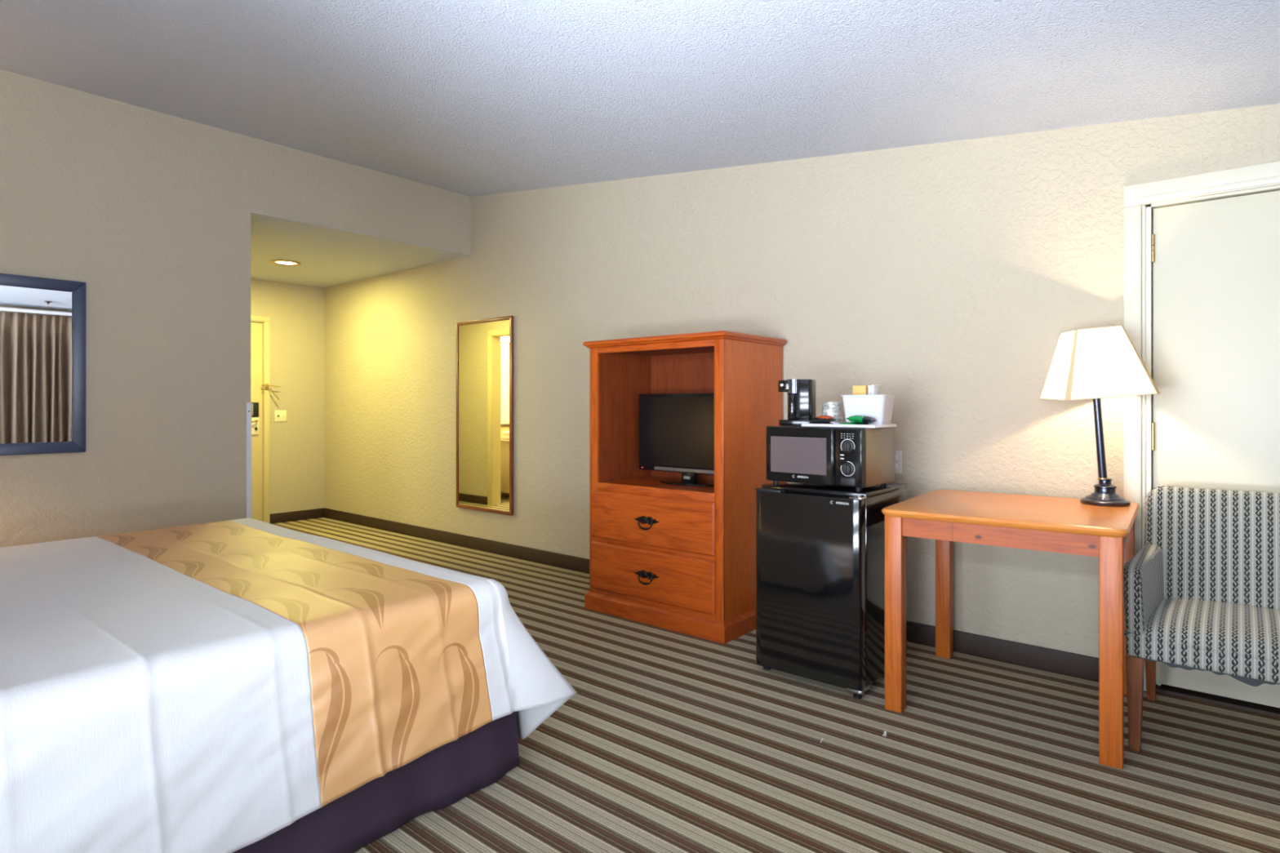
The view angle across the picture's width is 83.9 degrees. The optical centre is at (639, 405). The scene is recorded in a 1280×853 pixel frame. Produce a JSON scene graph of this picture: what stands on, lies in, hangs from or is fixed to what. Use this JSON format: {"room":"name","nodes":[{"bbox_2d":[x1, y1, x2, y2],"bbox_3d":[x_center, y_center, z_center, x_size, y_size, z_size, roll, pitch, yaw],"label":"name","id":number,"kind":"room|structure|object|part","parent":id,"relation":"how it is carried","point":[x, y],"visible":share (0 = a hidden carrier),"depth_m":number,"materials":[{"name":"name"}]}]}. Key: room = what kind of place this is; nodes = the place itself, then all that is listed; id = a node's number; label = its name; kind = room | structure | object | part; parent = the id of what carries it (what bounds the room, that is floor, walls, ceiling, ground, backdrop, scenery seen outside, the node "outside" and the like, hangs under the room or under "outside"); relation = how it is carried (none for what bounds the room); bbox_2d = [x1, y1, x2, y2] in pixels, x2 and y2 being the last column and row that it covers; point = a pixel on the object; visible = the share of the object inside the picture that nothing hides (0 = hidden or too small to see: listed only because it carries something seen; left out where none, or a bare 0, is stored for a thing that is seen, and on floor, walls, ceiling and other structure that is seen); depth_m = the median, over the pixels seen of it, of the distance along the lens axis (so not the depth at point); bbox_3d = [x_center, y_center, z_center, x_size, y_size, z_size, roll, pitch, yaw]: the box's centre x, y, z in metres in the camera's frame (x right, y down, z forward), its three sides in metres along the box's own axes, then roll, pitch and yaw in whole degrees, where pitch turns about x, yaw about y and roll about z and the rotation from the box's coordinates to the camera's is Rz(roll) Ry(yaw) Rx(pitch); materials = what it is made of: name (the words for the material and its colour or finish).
{"room":"hotel room","nodes":[
{"label":"hotel room","id":0,"kind":"room"},
{"bbox_2d":[0,69,471,547],"bbox_3d":[-2.862,-0.276,4.364,0.120,2.951,4.330,0,0,40],"label":"wall","id":1,"kind":"structure","parent":0,"point":[149,210],"depth_m":4.22,"materials":[{"name":"beige paint"}]},
{"bbox_2d":[0,273,85,455],"bbox_3d":[-3.323,-0.211,3.694,0.028,0.945,0.720,0,0,40],"label":"wall mirror","id":2,"kind":"object","parent":1,"relation":"attached to","point":[42,321],"visible":1,"depth_m":3.82,"materials":[{"name":"blue wood"}]},
{"bbox_3d":[-3.325,0.231,3.695,0.028,0.062,0.716,0,0,40],"label":"frame","id":3,"kind":"part","parent":2,"relation":"part of","materials":[{"name":"blue paint"}]},
{"bbox_3d":[-3.322,-0.652,3.693,0.028,0.062,0.716,0,0,40],"label":"frame","id":4,"kind":"part","parent":2,"relation":"part of","materials":[{"name":"blue paint"}]},
{"bbox_3d":[-3.111,-0.211,3.946,0.028,0.941,0.062,0,0,40],"label":"frame","id":5,"kind":"part","parent":2,"relation":"part of","materials":[{"name":"blue paint"}]},
{"bbox_2d":[246,403,251,518],"bbox_3d":[-2.558,0.542,4.648,0.034,1.115,0.031,0,0,40],"label":"guard","id":6,"kind":"object","parent":1,"relation":"attached to","point":[248,405],"visible":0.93,"depth_m":4.64,"materials":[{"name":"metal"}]},
{"bbox_2d":[250,278,324,514],"bbox_3d":[-4.701,-0.030,6.155,0.120,2.460,3.960,0,0,40],"label":"wall","id":7,"kind":"structure","parent":0,"point":[295,312],"depth_m":7.39,"materials":[{"name":"beige paint"}]},
{"bbox_2d":[250,322,262,521],"bbox_3d":[-4.083,0.181,6.807,0.105,2.013,0.913,0,0,40],"label":"door","id":8,"kind":"structure","parent":7,"relation":"in","point":[256,328],"depth_m":7.12,"materials":[{"name":"paint"}]},
{"bbox_3d":[-3.844,0.207,7.091,0.016,0.175,0.087,0,0,40],"label":"lock plate","id":9,"kind":"part","parent":8,"relation":"part of","materials":[{"name":"beige plastic"}]},
{"bbox_2d":[250,315,270,523],"bbox_3d":[-4.121,0.155,6.830,0.136,2.090,1.040,0,0,40],"label":"trim","id":10,"kind":"structure","parent":7,"relation":"attached to","point":[265,321],"depth_m":7.16,"materials":[{"name":"paint"}]},
{"bbox_2d":[261,383,279,399],"bbox_3d":[-3.717,-0.134,7.168,0.173,0.163,0.037,0,0,-34],"label":"guard","id":11,"kind":"object","parent":7,"relation":"attached to","point":[266,385],"visible":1,"depth_m":7.16,"materials":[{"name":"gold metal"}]},
{"bbox_2d":[275,410,286,422],"bbox_3d":[-3.670,0.110,7.274,0.014,0.116,0.116,0,0,40],"label":"light switch","id":12,"kind":"object","parent":7,"relation":"attached to","point":[280,415],"visible":1,"depth_m":7.27,"materials":[{"name":"beige plastic"}]},
{"bbox_2d":[270,507,324,524],"bbox_3d":[-3.558,1.150,7.408,0.014,0.100,0.570,0,0,40],"label":"baseboard","id":13,"kind":"structure","parent":7,"relation":"attached to","point":[286,517],"depth_m":7.39,"materials":[{"name":"brown wood"}]},
{"bbox_2d":[250,212,471,287],"bbox_3d":[-3.007,-1.262,6.179,2.680,0.003,1.740,0,0,40],"label":"ceiling","id":14,"kind":"structure","parent":0,"point":[327,256],"depth_m":5.91,"materials":[{"name":"white paint"}]},
{"bbox_2d":[271,259,300,266],"bbox_3d":[-3.121,-1.252,6.276,0.236,0.013,0.236,0,0,40],"label":"recessed light","id":15,"kind":"object","parent":14,"relation":"in","point":[280,262],"visible":1,"depth_m":6.26,"materials":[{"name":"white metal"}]},
{"bbox_2d":[0,0,1279,196],"bbox_3d":[-0.553,-1.466,2.479,5.840,0.809,4.480,0,0,40],"label":"ceiling","id":16,"kind":"structure","parent":0,"point":[471,98],"depth_m":2.98,"materials":[{"name":"white paint"}]},
{"bbox_2d":[272,517,1279,852],"bbox_3d":[-1.564,1.260,3.382,8.550,0.120,4.560,0,0,40],"label":"floor","id":17,"kind":"structure","parent":0,"point":[667,741],"depth_m":2.41,"materials":[{"name":"carpet"}]},
{"bbox_2d":[232,711,519,852],"bbox_3d":[-1.826,0.900,2.272,2.125,0.590,2.043,0,0,40],"label":"bed","id":18,"kind":"object","parent":17,"relation":"on","point":[437,780],"visible":0.14,"depth_m":2.04,"materials":[{"name":"purple fabric"}]},
{"bbox_2d":[0,518,577,852],"bbox_3d":[-1.729,0.859,2.457,2.343,0.574,1.932,0,0,40],"label":"bedspread","id":19,"kind":"object","parent":18,"relation":"on","point":[211,687],"visible":1,"depth_m":1.86,"materials":[{"name":"white fabric"}]},
{"bbox_2d":[582,330,786,644],"bbox_3d":[0.243,0.412,4.125,0.998,1.575,0.657,0,0,40],"label":"cabinet","id":20,"kind":"object","parent":17,"relation":"on","point":[678,558],"visible":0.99,"depth_m":3.87,"materials":[{"name":"brown wood"}]},
{"bbox_3d":[0.034,0.631,3.899,0.183,0.045,0.018,0,0,40],"label":"handle","id":21,"kind":"part","parent":20,"relation":"part of","materials":[{"name":"metal"}]},
{"bbox_3d":[0.034,0.930,3.899,0.183,0.045,0.018,0,0,40],"label":"handle","id":22,"kind":"part","parent":20,"relation":"part of","materials":[{"name":"metal"}]},
{"bbox_3d":[0.048,0.935,3.908,0.870,0.274,0.016,0,0,40],"label":"drawer","id":23,"kind":"part","parent":20,"relation":"part of","materials":[{"name":"brown wood"}]},
{"bbox_3d":[0.048,0.636,3.908,0.870,0.272,0.016,0,0,40],"label":"drawer","id":24,"kind":"part","parent":20,"relation":"part of","materials":[{"name":"brown wood"}]},
{"bbox_3d":[0.070,1.085,3.915,0.828,0.050,0.020,0,0,40],"label":"cross rail","id":25,"kind":"part","parent":20,"relation":"part of","materials":[{"name":"brown wood"}]},
{"bbox_3d":[0.070,0.785,3.915,0.828,0.050,0.020,0,0,40],"label":"cross rail","id":26,"kind":"part","parent":20,"relation":"part of","materials":[{"name":"brown wood"}]},
{"bbox_3d":[0.070,0.480,3.915,0.828,0.059,0.020,0,0,40],"label":"cross rail","id":27,"kind":"part","parent":20,"relation":"part of","materials":[{"name":"brown wood"}]},
{"bbox_3d":[0.070,-0.322,3.915,0.828,0.037,0.020,0,0,40],"label":"cross rail","id":28,"kind":"part","parent":20,"relation":"part of","materials":[{"name":"brown wood"}]},
{"bbox_2d":[600,475,714,493],"bbox_3d":[0.229,0.462,4.108,0.902,0.020,0.481,0,0,40],"label":"shelf","id":29,"kind":"object","parent":20,"relation":"attached to","point":[628,484],"depth_m":4.06,"materials":[{"name":"brown wood"}]},
{"bbox_3d":[0.229,-0.327,4.108,0.902,0.023,0.481,0,0,40],"label":"panel","id":30,"kind":"part","parent":20,"relation":"part of","materials":[{"name":"brown wood"}]},
{"bbox_2d":[639,392,714,486],"bbox_3d":[0.290,0.192,4.109,0.730,0.520,0.238,0,0,40],"label":"television","id":31,"kind":"object","parent":20,"relation":"on","point":[677,430],"visible":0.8,"depth_m":4.12,"materials":[{"name":"black plastic"}]},
{"bbox_3d":[0.387,0.385,4.296,0.902,1.430,0.010,0,0,40],"label":"panel","id":32,"kind":"part","parent":20,"relation":"part of","materials":[{"name":"brown wood"}]},
{"bbox_3d":[0.249,-0.355,4.132,0.998,0.039,0.638,0,0,40],"label":"crown","id":33,"kind":"part","parent":20,"relation":"part of","materials":[{"name":"brown wood"}]},
{"bbox_3d":[0.617,0.431,3.853,0.020,1.538,0.591,0,0,40],"label":"panel","id":34,"kind":"part","parent":20,"relation":"part of","materials":[{"name":"brown wood"}]},
{"bbox_2d":[755,481,907,698],"bbox_3d":[0.880,0.782,3.259,0.500,0.836,0.544,0,0,40],"label":"mini fridge","id":35,"kind":"object","parent":17,"relation":"on","point":[820,548],"visible":0.99,"depth_m":3.02,"materials":[{"name":"black metal"}]},
{"bbox_3d":[0.583,0.381,3.193,0.130,0.010,0.048,0,0,40],"label":"handle","id":36,"kind":"part","parent":35,"relation":"part of","materials":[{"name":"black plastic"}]},
{"bbox_3d":[0.722,0.776,3.074,0.496,0.780,0.056,0,0,40],"label":"door","id":37,"kind":"part","parent":35,"relation":"part of","materials":[{"name":"black metal"}]},
{"bbox_2d":[766,426,894,491],"bbox_3d":[0.855,0.230,3.234,0.470,0.268,0.383,0,0,41],"label":"microwave","id":38,"kind":"object","parent":35,"relation":"on","point":[859,458],"visible":0.99,"depth_m":3.09,"materials":[{"name":"metal"}]},
{"bbox_2d":[777,378,815,426],"bbox_3d":[0.732,-0.012,3.338,0.166,0.216,0.115,0,0,28],"label":"coffee maker","id":39,"kind":"object","parent":38,"relation":"on","point":[801,393],"visible":0.89,"depth_m":3.29,"materials":[{"name":"black plastic"}]},
{"bbox_3d":[0.705,0.221,3.155,0.341,0.242,0.026,0,0,41],"label":"door","id":40,"kind":"part","parent":38,"relation":"part of","materials":[{"name":"black plastic"}]},
{"bbox_2d":[801,423,896,427],"bbox_3d":[0.934,0.089,3.187,0.345,0.013,0.235,0,0,41],"label":"tray","id":41,"kind":"object","parent":38,"relation":"on","point":[802,424],"visible":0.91,"depth_m":3.08,"materials":[{"name":"white plastic"}]},
{"bbox_2d":[811,422,833,424],"bbox_3d":[0.821,0.084,3.211,0.095,0.018,0.060,0,0,32],"label":"packet","id":42,"kind":"object","parent":41,"relation":"on","point":[814,422],"visible":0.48,"depth_m":3.19,"materials":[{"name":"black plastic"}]},
{"bbox_2d":[808,417,835,422],"bbox_3d":[0.824,0.068,3.209,0.110,0.029,0.054,0,0,44],"label":"packet","id":43,"kind":"object","parent":42,"relation":"on","point":[815,420],"visible":0.98,"depth_m":3.19,"materials":[{"name":"black plastic"}]},
{"bbox_2d":[816,415,833,418],"bbox_3d":[0.837,0.055,3.216,0.045,0.019,0.075,0,0,-36],"label":"packet","id":44,"kind":"object","parent":43,"relation":"on","point":[820,416],"visible":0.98,"depth_m":3.20,"materials":[{"name":"orange plastic"}]},
{"bbox_2d":[822,400,843,422],"bbox_3d":[0.886,0.036,3.287,0.106,0.109,0.103,0,0,40],"label":"plastic cup","id":45,"kind":"object","parent":41,"relation":"on","point":[828,406],"visible":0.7,"depth_m":3.25,"materials":[{"name":"clear plastic"}]},
{"bbox_2d":[837,422,870,424],"bbox_3d":[0.928,0.083,3.099,0.125,0.021,0.065,0,0,38],"label":"packet","id":46,"kind":"object","parent":41,"relation":"on","point":[843,423],"visible":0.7,"depth_m":3.08,"materials":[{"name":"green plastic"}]},
{"bbox_2d":[845,415,876,423],"bbox_3d":[0.957,0.061,3.079,0.120,0.036,0.060,0,0,44],"label":"packet","id":47,"kind":"object","parent":46,"relation":"on","point":[859,419],"visible":1,"depth_m":3.06,"materials":[{"name":"green plastic"}]},
{"bbox_2d":[840,395,896,425],"bbox_3d":[1.015,0.022,3.165,0.202,0.135,0.162,0,0,38],"label":"ice bucket","id":48,"kind":"object","parent":41,"relation":"on","point":[879,407],"visible":0.73,"depth_m":3.10,"materials":[{"name":"white plastic"}]},
{"bbox_2d":[853,385,867,395],"bbox_3d":[0.990,-0.002,3.201,0.062,0.172,0.022,0,0,40],"label":"pack","id":49,"kind":"object","parent":48,"relation":"in","point":[857,389],"visible":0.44,"depth_m":3.19},
{"bbox_2d":[867,385,871,395],"bbox_3d":[1.028,-0.029,3.161,0.021,0.115,0.082,0,0,39],"label":"foam cup","id":50,"kind":"object","parent":48,"relation":"in","point":[869,387],"visible":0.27,"depth_m":3.14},
{"bbox_2d":[871,384,879,395],"bbox_3d":[1.040,-0.033,3.151,0.021,0.115,0.082,0,0,39],"label":"foam cup","id":51,"kind":"object","parent":48,"relation":"in","point":[875,388],"visible":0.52,"depth_m":3.13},
{"bbox_3d":[0.882,0.221,3.003,0.118,0.242,0.016,0,0,41],"label":"control panel","id":52,"kind":"part","parent":38,"relation":"part of","materials":[{"name":"black plastic"}]},
{"bbox_2d":[881,488,1139,769],"bbox_3d":[1.518,0.803,2.896,0.816,0.793,0.836,0,0,37],"label":"table","id":53,"kind":"object","parent":17,"relation":"on","point":[1069,526],"visible":0.98,"depth_m":2.67,"materials":[{"name":"brown wood"}]},
{"bbox_3d":[1.011,0.817,2.817,0.066,0.767,0.066,0,0,37],"label":"leg","id":54,"kind":"part","parent":53,"relation":"part of","materials":[{"name":"brown wood"}]},
{"bbox_3d":[1.456,0.817,3.405,0.066,0.767,0.066,0,0,37],"label":"leg","id":55,"kind":"part","parent":53,"relation":"part of","materials":[{"name":"brown wood"}]},
{"bbox_2d":[1040,325,1160,506],"bbox_3d":[1.878,0.043,2.929,0.338,0.729,0.340,0,0,13],"label":"table lamp","id":56,"kind":"object","parent":53,"relation":"on","point":[1095,364],"visible":1,"depth_m":2.82,"materials":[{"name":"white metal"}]},
{"bbox_3d":[1.854,-0.311,2.926,0.224,0.003,0.224,-4,1,40],"label":"shade trim","id":57,"kind":"part","parent":56,"relation":"part of","materials":[{"name":"white fabric"}]},
{"bbox_3d":[1.878,-0.170,2.929,0.335,0.303,0.337,0,0,13],"label":"lamp shade","id":58,"kind":"part","parent":56,"relation":"part of","materials":[{"name":"white fabric"}]},
{"bbox_3d":[1.892,0.127,2.931,0.031,0.347,0.031,-4,1,40],"label":"stem","id":59,"kind":"part","parent":56,"relation":"part of","materials":[{"name":"black metal"}]},
{"bbox_3d":[1.878,-0.037,2.929,0.435,0.004,0.435,-5,1,40],"label":"shade trim","id":60,"kind":"part","parent":56,"relation":"part of","materials":[{"name":"white fabric"}]},
{"bbox_3d":[1.580,0.817,2.386,0.066,0.767,0.066,0,0,37],"label":"leg","id":61,"kind":"part","parent":53,"relation":"part of","materials":[{"name":"brown wood"}]},
{"bbox_3d":[2.026,0.817,2.975,0.066,0.767,0.066,0,0,37],"label":"leg","id":62,"kind":"part","parent":53,"relation":"part of","materials":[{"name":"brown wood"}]},
{"bbox_2d":[1124,485,1279,751],"bbox_3d":[2.140,0.759,2.495,0.691,0.883,0.596,0,0,40],"label":"armchair","id":63,"kind":"object","parent":17,"relation":"on","point":[1202,593],"visible":1,"depth_m":2.59,"materials":[{"name":"grey fabric"}]},
{"bbox_3d":[1.733,1.038,2.492,0.052,0.325,0.051,0,0,40],"label":"leg","id":64,"kind":"part","parent":63,"relation":"part of","materials":[{"name":"brown wood"}]},
{"bbox_3d":[1.865,0.673,2.635,0.070,0.254,0.459,0,0,44],"label":"arm","id":65,"kind":"part","parent":63,"relation":"part of","materials":[{"name":"beige fabric"}]},
{"bbox_3d":[2.062,1.038,2.875,0.040,0.325,0.115,0,0,40],"label":"leg","id":66,"kind":"part","parent":63,"relation":"part of","materials":[{"name":"brown wood"}]},
{"bbox_3d":[2.128,0.837,2.480,0.670,0.077,0.545,0,0,40],"label":"seat rail","id":67,"kind":"part","parent":63,"relation":"part of","materials":[{"name":"beige fabric"}]},
{"bbox_2d":[1131,598,1279,659],"bbox_3d":[2.131,0.760,2.483,0.646,0.076,0.550,0,0,40],"label":"seat cushion","id":68,"kind":"object","parent":63,"relation":"on","point":[1245,628],"depth_m":2.42,"materials":[{"name":"grey fabric"}]},
{"bbox_3d":[2.273,0.562,2.652,0.646,0.491,0.150,0,0,40],"label":"backrest","id":69,"kind":"part","parent":63,"relation":"part of","materials":[{"name":"beige fabric"}]},
{"bbox_2d":[324,103,1279,657],"bbox_3d":[-0.174,-0.276,5.010,8.520,2.951,0.120,0,0,40],"label":"wall","id":70,"kind":"structure","parent":0,"point":[948,278],"depth_m":3.87,"materials":[{"name":"beige paint"}]},
{"bbox_2d":[456,315,513,515],"bbox_3d":[-1.284,0.082,5.849,0.735,1.575,0.022,0,0,40],"label":"wall mirror","id":71,"kind":"object","parent":70,"relation":"attached to","point":[484,347],"visible":1,"depth_m":5.82,"materials":[{"name":"brown mirror"}]},
{"bbox_3d":[-1.554,0.082,6.076,0.030,1.571,0.022,0,0,40],"label":"frame","id":72,"kind":"part","parent":71,"relation":"part of","materials":[{"name":"brown wood"}]},
{"bbox_3d":[-1.284,0.855,5.849,0.732,0.030,0.022,0,0,40],"label":"frame","id":73,"kind":"part","parent":71,"relation":"part of","materials":[{"name":"brown wood"}]},
{"bbox_3d":[-1.284,-0.691,5.849,0.732,0.030,0.022,0,0,40],"label":"frame","id":74,"kind":"part","parent":71,"relation":"part of","materials":[{"name":"brown wood"}]},
{"bbox_3d":[-1.015,0.082,5.622,0.030,1.571,0.022,0,0,40],"label":"frame","id":75,"kind":"part","parent":71,"relation":"part of","materials":[{"name":"brown wood"}]},
{"bbox_2d":[324,507,1098,681],"bbox_3d":[-0.659,1.150,5.330,7.125,0.100,0.014,0,0,40],"label":"baseboard","id":76,"kind":"structure","parent":70,"relation":"attached to","point":[1075,664],"depth_m":3.57,"materials":[{"name":"brown wood"}]},
{"bbox_2d":[894,450,902,473],"bbox_3d":[1.314,0.292,3.672,0.072,0.116,0.009,0,0,40],"label":"wall outlet","id":77,"kind":"object","parent":70,"relation":"attached to","point":[898,454],"visible":0.52,"depth_m":3.66,"materials":[{"name":"white plastic"}]},
{"bbox_2d":[1124,160,1279,691],"bbox_3d":[2.516,0.135,2.725,1.092,2.130,0.150,0,0,40],"label":"trim","id":78,"kind":"structure","parent":70,"relation":"attached to","point":[1140,200],"depth_m":2.99,"materials":[{"name":"beige paint"}]},
{"bbox_2d":[1151,190,1279,707],"bbox_3d":[2.504,0.170,2.724,0.965,1.993,0.060,0,0,40],"label":"door","id":79,"kind":"structure","parent":70,"relation":"in","point":[1215,424],"depth_m":2.86,"materials":[{"name":"beige paint"}]},
{"bbox_2d":[1155,684,1279,716],"bbox_3d":[2.529,1.194,2.747,0.980,0.012,0.100,0,0,40],"label":"trim","id":80,"kind":"structure","parent":70,"relation":"attached to","point":[1234,703],"depth_m":2.87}
]}

